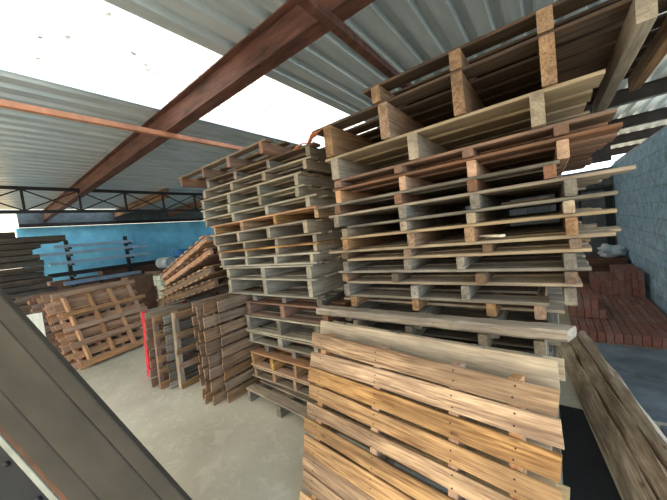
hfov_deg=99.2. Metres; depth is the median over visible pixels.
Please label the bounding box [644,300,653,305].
brick
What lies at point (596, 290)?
brick
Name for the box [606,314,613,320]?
brick
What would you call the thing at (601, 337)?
brick
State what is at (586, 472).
sheet
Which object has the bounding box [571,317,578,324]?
brick
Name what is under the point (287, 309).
pallet
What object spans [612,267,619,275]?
brick
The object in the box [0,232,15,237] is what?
plank
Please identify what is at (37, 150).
ceiling
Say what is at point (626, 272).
brick
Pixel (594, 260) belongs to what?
clay piece
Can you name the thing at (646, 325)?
brick
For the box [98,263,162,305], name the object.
carton
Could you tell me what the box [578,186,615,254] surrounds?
door
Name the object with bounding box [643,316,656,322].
brick
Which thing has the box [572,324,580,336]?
brick
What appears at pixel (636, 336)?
brick
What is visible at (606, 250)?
plastic sheet
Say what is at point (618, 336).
brick
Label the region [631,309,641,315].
brick
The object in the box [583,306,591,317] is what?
brick
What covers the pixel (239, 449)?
floor
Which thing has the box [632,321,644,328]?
brick
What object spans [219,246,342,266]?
pallet
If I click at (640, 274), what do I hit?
brick
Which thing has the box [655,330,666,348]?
brick
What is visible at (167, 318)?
pallet
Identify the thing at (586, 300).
brick
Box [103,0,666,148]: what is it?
ceiling
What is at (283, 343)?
pallet
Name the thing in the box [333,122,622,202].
pallet
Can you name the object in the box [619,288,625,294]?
brick
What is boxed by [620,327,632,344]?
brick
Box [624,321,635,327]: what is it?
brick
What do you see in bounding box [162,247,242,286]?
pallet
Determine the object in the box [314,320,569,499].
pallet
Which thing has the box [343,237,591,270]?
pallet
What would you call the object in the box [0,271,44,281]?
plank
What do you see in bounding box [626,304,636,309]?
brick
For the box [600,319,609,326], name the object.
brick
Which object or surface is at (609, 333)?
brick
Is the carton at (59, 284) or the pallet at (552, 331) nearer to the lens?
the pallet at (552, 331)
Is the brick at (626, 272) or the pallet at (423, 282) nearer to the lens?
the pallet at (423, 282)
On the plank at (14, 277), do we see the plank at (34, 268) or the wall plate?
the plank at (34, 268)
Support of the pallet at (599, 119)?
on the pallet at (574, 151)
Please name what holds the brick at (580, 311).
on the brick
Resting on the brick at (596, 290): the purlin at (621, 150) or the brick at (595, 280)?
the brick at (595, 280)
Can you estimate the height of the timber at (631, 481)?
0.133 m
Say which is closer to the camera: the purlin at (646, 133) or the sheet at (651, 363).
the sheet at (651, 363)
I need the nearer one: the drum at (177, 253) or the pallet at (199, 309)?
the pallet at (199, 309)
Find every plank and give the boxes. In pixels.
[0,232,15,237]
[0,235,65,244]
[0,242,40,250]
[0,249,32,257]
[0,254,39,263]
[0,260,43,269]
[0,265,44,275]
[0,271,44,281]
[0,276,52,288]
[3,282,47,293]
[7,285,57,299]
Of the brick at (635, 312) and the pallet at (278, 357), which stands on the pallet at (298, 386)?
the pallet at (278, 357)
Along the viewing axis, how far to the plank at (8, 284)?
4.88 m
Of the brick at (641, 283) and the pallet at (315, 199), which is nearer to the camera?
the pallet at (315, 199)
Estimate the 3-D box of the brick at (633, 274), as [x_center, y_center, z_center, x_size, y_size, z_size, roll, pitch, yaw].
[4.306,0.355,4.093,0.062,0.112,0.227,-4,4,38]
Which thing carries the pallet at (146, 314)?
on the floor
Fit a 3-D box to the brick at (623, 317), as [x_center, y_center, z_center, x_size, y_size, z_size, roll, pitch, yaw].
[3.433,0.847,3.343,0.062,0.112,0.227,-4,4,37]
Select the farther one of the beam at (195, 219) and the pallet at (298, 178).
the beam at (195, 219)
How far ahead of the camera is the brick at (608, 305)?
3.75 m
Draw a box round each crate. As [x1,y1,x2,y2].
[144,268,228,306]
[153,275,164,285]
[157,286,183,305]
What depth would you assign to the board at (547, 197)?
1.57 m
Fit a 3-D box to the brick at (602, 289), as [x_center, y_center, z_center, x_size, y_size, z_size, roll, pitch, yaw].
[4.075,0.599,4.305,0.062,0.112,0.227,-4,4,37]
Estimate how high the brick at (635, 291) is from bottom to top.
0.112 m
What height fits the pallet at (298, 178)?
0.097 m
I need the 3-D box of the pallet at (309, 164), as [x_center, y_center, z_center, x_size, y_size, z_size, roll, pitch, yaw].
[-0.487,-0.667,2.921,1.496,0.082,1.005,-4,4,35]
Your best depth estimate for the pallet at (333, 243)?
2.56 m
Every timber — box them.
[557,342,656,499]
[569,335,666,499]
[578,330,666,469]
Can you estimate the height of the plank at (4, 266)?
0.096 m
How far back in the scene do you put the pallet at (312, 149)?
2.42 m
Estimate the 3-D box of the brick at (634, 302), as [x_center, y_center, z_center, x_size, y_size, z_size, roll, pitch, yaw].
[4.027,0.749,3.797,0.062,0.112,0.227,-4,4,38]
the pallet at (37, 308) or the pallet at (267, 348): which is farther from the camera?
the pallet at (37, 308)
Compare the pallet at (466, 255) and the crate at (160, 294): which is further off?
the crate at (160, 294)
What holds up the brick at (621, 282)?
on the brick at (621, 290)
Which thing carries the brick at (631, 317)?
on the floor
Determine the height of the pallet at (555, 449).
0.159 m
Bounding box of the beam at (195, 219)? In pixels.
[18,218,216,227]
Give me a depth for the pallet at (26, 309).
4.12 m
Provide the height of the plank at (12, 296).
0.096 m
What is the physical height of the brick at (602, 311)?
0.112 m
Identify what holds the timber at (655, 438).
on the floor
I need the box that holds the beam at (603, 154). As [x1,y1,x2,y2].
[590,142,611,163]
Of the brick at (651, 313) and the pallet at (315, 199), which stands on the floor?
the brick at (651, 313)
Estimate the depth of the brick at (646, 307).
3.56 m
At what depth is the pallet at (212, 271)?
3.42 m
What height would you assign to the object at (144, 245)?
0.075 m
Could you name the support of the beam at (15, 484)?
on the floor
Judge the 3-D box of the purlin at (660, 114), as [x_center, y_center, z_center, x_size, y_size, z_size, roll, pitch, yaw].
[2.905,-2.191,7.265,9.000,0.194,0.100,-4,4,38]
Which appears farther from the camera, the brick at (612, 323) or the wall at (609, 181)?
the wall at (609, 181)
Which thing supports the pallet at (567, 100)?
on the pallet at (599, 119)
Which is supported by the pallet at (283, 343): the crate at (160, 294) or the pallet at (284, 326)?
the pallet at (284, 326)
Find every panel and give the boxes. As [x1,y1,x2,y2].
[0,287,191,499]
[16,211,202,223]
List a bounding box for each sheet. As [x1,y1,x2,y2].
[559,405,621,499]
[594,342,666,381]
[597,244,624,257]
[617,372,666,422]
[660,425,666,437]
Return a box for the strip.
[0,99,243,150]
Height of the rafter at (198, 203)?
0.198 m
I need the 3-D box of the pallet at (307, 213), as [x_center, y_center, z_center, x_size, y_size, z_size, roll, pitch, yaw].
[-0.378,-0.310,2.970,1.561,0.092,1.058,-4,4,37]
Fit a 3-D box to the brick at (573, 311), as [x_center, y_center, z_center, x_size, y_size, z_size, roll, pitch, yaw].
[3.049,0.762,3.616,0.062,0.112,0.227,-4,4,37]
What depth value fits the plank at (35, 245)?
4.80 m
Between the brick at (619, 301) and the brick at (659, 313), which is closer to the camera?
the brick at (659, 313)
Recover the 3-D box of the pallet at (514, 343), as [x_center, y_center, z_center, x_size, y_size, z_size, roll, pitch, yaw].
[0.992,0.550,2.239,1.187,0.149,1.516,-4,4,37]
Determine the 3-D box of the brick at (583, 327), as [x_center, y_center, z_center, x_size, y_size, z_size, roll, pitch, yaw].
[2.828,0.928,3.204,0.062,0.112,0.227,-4,4,38]
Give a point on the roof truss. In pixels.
(20, 189)
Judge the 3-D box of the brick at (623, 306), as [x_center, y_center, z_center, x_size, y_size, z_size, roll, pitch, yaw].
[3.778,0.786,3.687,0.062,0.112,0.227,-4,4,37]
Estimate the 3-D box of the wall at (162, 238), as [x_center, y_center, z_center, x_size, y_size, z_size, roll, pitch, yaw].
[-6.010,0.297,10.391,0.200,2.600,7.250,-4,4,38]
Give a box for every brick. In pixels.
[569,305,576,316]
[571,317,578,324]
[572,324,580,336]
[576,306,583,316]
[577,295,582,307]
[578,318,585,326]
[579,324,588,335]
[582,295,590,308]
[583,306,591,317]
[585,318,593,324]
[587,325,597,341]
[589,295,597,308]
[591,309,598,317]
[592,277,599,286]
[592,284,599,294]
[592,319,601,325]
[595,325,605,342]
[598,277,605,286]
[598,304,606,318]
[600,287,606,294]
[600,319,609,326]
[603,326,614,343]
[604,277,611,287]
[606,287,612,294]
[606,303,614,309]
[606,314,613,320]
[608,320,617,326]
[609,299,617,303]
[609,308,617,314]
[610,277,618,287]
[611,327,623,344]
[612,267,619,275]
[612,287,618,294]
[612,304,621,308]
[612,314,622,320]
[615,270,623,279]
[615,320,626,327]
[616,299,624,303]
[616,309,625,314]
[618,280,624,287]
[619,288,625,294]
[619,295,627,299]
[619,304,628,308]
[619,314,630,321]
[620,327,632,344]
[621,270,630,279]
[623,309,633,314]
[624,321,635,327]
[625,280,631,287]
[625,288,631,295]
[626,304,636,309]
[627,315,638,321]
[628,269,636,279]
[628,328,641,345]
[630,300,639,304]
[631,280,638,287]
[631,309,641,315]
[632,288,638,295]
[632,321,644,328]
[634,269,643,279]
[634,305,644,309]
[635,315,647,321]
[636,300,646,304]
[637,279,644,287]
[637,329,651,347]
[638,310,649,315]
[639,288,645,295]
[640,322,653,329]
[641,305,651,310]
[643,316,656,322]
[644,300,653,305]
[646,310,658,316]
[646,329,661,347]
[649,305,660,310]
[649,322,662,329]
[654,311,666,316]
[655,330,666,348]
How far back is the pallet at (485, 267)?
1.54 m
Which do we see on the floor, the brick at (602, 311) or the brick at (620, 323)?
the brick at (620, 323)
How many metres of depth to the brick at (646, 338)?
2.84 m
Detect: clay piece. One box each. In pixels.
[577,265,609,272]
[578,273,588,278]
[581,279,589,283]
[582,254,627,265]
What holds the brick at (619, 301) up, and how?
on the floor
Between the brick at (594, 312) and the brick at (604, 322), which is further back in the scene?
the brick at (594, 312)
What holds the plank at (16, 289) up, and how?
on the plank at (12, 296)
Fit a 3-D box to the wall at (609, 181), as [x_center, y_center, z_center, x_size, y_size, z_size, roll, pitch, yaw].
[0.977,-0.259,9.461,12.050,2.160,0.200,-4,4,38]
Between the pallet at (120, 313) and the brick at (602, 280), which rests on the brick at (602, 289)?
the brick at (602, 280)
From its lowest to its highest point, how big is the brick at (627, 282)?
0.112 m
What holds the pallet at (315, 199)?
on the pallet at (307, 213)
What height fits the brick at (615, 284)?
0.112 m
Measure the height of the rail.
1.563 m
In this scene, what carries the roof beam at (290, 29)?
attached to the ceiling at (37, 150)
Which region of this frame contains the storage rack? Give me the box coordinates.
[63,236,136,287]
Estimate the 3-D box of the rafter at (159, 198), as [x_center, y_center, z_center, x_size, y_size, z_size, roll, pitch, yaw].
[-5.423,-1.234,7.850,3.900,0.198,0.100,-4,4,38]
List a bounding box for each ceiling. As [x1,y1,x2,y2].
[0,65,319,208]
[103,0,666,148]
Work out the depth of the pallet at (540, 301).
1.58 m
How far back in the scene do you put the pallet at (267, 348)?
2.61 m
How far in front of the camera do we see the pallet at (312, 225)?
2.60 m
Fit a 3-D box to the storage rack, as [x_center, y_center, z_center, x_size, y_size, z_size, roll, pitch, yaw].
[-6.424,0.716,7.999,0.490,2.150,1.410,-4,4,38]
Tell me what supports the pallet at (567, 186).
on the pallet at (565, 205)
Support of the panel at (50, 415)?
on the floor
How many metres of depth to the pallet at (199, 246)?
3.33 m
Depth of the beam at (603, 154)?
5.73 m
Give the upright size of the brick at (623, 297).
0.112 m
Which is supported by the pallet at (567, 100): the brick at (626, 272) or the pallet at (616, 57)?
the pallet at (616, 57)
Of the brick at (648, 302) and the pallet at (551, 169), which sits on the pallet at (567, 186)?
the pallet at (551, 169)
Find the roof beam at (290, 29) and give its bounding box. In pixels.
[42,0,374,220]
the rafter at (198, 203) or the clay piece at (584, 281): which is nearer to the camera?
the clay piece at (584, 281)
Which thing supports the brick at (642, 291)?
on the brick
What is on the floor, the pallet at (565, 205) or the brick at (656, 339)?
the brick at (656, 339)
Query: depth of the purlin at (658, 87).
3.85 m
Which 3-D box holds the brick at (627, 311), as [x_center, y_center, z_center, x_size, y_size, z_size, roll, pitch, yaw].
[3.630,0.815,3.493,0.062,0.112,0.227,-4,4,38]
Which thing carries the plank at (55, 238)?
on the plank at (35, 245)
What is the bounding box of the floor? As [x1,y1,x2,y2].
[76,293,666,499]
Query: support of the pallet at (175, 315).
on the floor
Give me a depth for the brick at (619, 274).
4.10 m
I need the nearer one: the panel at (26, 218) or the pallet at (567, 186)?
the pallet at (567, 186)
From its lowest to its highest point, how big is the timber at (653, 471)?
0.204 m
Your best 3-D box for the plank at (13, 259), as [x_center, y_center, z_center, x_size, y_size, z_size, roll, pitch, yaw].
[-6.231,0.286,4.297,0.842,0.097,2.430,-4,4,38]
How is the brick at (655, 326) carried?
on the floor
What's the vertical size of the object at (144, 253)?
0.075 m
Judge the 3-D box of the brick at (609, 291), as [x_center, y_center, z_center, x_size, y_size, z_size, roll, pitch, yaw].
[4.128,0.595,4.265,0.062,0.112,0.227,-4,4,37]
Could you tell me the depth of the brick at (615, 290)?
4.13 m
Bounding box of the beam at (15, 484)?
[0,446,48,499]
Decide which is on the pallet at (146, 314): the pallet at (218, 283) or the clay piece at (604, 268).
the pallet at (218, 283)
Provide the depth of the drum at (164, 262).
8.04 m
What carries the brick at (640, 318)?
on the floor
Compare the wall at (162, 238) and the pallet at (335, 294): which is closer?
the pallet at (335, 294)
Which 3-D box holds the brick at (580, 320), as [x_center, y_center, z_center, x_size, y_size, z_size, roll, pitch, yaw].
[2.971,0.900,3.392,0.062,0.112,0.227,-4,4,37]
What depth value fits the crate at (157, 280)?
6.87 m
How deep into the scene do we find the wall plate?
3.80 m
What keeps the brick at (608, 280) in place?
on the brick at (609, 291)
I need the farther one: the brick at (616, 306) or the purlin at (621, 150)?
the purlin at (621, 150)
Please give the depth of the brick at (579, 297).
3.48 m
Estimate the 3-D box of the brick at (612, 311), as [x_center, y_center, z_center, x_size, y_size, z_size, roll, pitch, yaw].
[3.528,0.822,3.578,0.062,0.112,0.227,-4,4,37]
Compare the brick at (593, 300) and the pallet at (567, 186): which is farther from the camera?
the brick at (593, 300)
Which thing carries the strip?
attached to the roof beam at (290, 29)
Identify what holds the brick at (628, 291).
on the brick
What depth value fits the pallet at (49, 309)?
4.27 m
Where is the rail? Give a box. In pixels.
[0,433,59,499]
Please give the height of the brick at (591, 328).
0.112 m
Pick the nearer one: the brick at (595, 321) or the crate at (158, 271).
the brick at (595, 321)
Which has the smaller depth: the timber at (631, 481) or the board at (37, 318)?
the timber at (631, 481)
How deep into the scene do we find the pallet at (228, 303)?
2.79 m
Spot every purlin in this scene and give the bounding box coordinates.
[583,77,666,113]
[608,107,666,128]
[610,125,665,145]
[611,143,639,155]
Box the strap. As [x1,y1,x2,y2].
[293,128,322,150]
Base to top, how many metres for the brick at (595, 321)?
0.112 m
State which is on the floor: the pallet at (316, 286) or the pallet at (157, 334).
the pallet at (157, 334)
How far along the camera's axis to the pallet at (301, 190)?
2.57 m
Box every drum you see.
[156,257,175,268]
[173,249,188,258]
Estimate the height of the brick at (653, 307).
0.112 m
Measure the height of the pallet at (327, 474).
0.943 m
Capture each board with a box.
[26,312,45,335]
[501,196,548,204]
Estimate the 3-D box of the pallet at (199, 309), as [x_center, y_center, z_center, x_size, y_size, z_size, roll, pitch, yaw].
[-0.961,0.950,3.131,0.126,0.973,1.074,-4,4,38]
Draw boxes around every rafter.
[113,188,170,217]
[167,192,227,216]
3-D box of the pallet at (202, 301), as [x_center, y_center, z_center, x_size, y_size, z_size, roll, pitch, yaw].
[-1.043,0.941,3.215,0.146,1.005,1.075,-4,4,37]
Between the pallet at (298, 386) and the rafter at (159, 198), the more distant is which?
the rafter at (159, 198)
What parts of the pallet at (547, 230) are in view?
broken slat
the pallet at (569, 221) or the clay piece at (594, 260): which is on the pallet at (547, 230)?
the pallet at (569, 221)
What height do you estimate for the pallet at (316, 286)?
0.161 m
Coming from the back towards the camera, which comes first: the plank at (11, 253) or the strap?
the plank at (11, 253)
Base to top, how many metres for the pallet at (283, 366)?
0.047 m
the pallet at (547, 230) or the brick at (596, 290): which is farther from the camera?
the brick at (596, 290)
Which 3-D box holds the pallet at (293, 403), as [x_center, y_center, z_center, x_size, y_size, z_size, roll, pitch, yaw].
[-0.129,1.303,2.776,1.075,0.119,1.004,-4,5,42]
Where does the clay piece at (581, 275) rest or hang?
on the clay piece at (584, 281)
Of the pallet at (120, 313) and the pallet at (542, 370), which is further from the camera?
the pallet at (120, 313)
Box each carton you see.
[47,275,98,289]
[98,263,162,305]
[121,273,157,309]
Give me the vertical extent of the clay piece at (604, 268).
0.118 m
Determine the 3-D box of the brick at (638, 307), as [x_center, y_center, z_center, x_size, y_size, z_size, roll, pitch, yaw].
[3.881,0.778,3.604,0.062,0.112,0.227,-4,4,37]
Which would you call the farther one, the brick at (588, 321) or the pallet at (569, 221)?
the brick at (588, 321)
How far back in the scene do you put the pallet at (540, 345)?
1.75 m
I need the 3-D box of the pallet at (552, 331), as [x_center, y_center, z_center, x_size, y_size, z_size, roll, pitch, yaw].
[0.893,0.318,2.166,1.394,0.103,1.618,-4,4,38]
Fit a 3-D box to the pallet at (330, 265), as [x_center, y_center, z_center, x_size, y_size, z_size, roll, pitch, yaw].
[-0.293,0.134,2.979,1.313,0.107,1.104,-4,4,38]
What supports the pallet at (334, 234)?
on the pallet at (333, 243)
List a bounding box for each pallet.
[14,282,122,360]
[28,281,138,363]
[37,280,143,369]
[50,279,147,369]
[140,292,220,377]
[145,306,198,387]
[151,306,199,388]
[156,275,242,306]
[159,234,226,279]
[159,262,244,297]
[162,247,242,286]
[162,313,201,389]
[171,308,203,388]
[177,138,315,187]
[191,286,268,398]
[195,302,245,403]
[200,171,334,209]
[201,184,337,217]
[202,287,268,405]
[203,156,331,198]
[203,193,335,226]
[206,142,328,188]
[210,218,346,244]
[211,205,337,234]
[215,230,341,251]
[217,238,342,258]
[217,288,282,402]
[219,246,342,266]
[223,252,373,277]
[228,268,346,299]
[244,288,364,323]
[244,303,352,342]
[246,379,346,421]
[247,321,320,355]
[250,338,318,384]
[252,358,308,395]
[253,282,345,305]
[264,327,313,357]
[269,366,308,387]
[299,332,563,499]
[312,0,657,157]
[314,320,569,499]
[315,160,561,213]
[316,287,576,345]
[325,69,605,179]
[329,165,635,226]
[329,221,620,258]
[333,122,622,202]
[334,108,616,187]
[339,252,591,284]
[341,207,616,250]
[342,190,617,236]
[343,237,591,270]
[344,259,588,305]
[346,284,549,319]
[353,302,546,355]
[363,0,666,115]
[371,322,553,355]
[552,345,559,453]
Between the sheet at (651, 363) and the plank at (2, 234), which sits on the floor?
the sheet at (651, 363)
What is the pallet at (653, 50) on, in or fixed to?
on the pallet at (616, 57)
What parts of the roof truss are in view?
post, post, post, post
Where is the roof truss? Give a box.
[0,185,220,213]
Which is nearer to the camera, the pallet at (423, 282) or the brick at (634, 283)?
the pallet at (423, 282)
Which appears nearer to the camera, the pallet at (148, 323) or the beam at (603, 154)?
the pallet at (148, 323)
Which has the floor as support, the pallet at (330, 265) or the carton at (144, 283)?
the carton at (144, 283)
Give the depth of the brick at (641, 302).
3.74 m
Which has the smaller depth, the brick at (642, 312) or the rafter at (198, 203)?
the brick at (642, 312)
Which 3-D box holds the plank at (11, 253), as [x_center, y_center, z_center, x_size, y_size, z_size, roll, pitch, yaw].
[-6.246,0.188,4.250,0.849,0.097,2.429,-4,4,38]
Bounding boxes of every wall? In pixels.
[15,221,213,282]
[340,166,616,244]
[611,128,666,315]
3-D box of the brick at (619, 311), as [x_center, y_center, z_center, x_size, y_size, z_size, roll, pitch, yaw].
[3.580,0.818,3.537,0.062,0.112,0.227,-4,4,38]
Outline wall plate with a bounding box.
[614,125,666,162]
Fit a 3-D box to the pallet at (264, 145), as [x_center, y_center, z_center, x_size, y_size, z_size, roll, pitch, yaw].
[-0.780,-0.825,3.000,1.490,0.104,1.008,-4,4,38]
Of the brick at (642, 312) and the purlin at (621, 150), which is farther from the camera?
the purlin at (621, 150)
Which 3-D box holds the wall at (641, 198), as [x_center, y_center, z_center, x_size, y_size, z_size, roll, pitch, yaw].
[4.109,-0.294,3.475,0.200,2.200,5.900,-4,4,38]
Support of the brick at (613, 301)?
on the floor

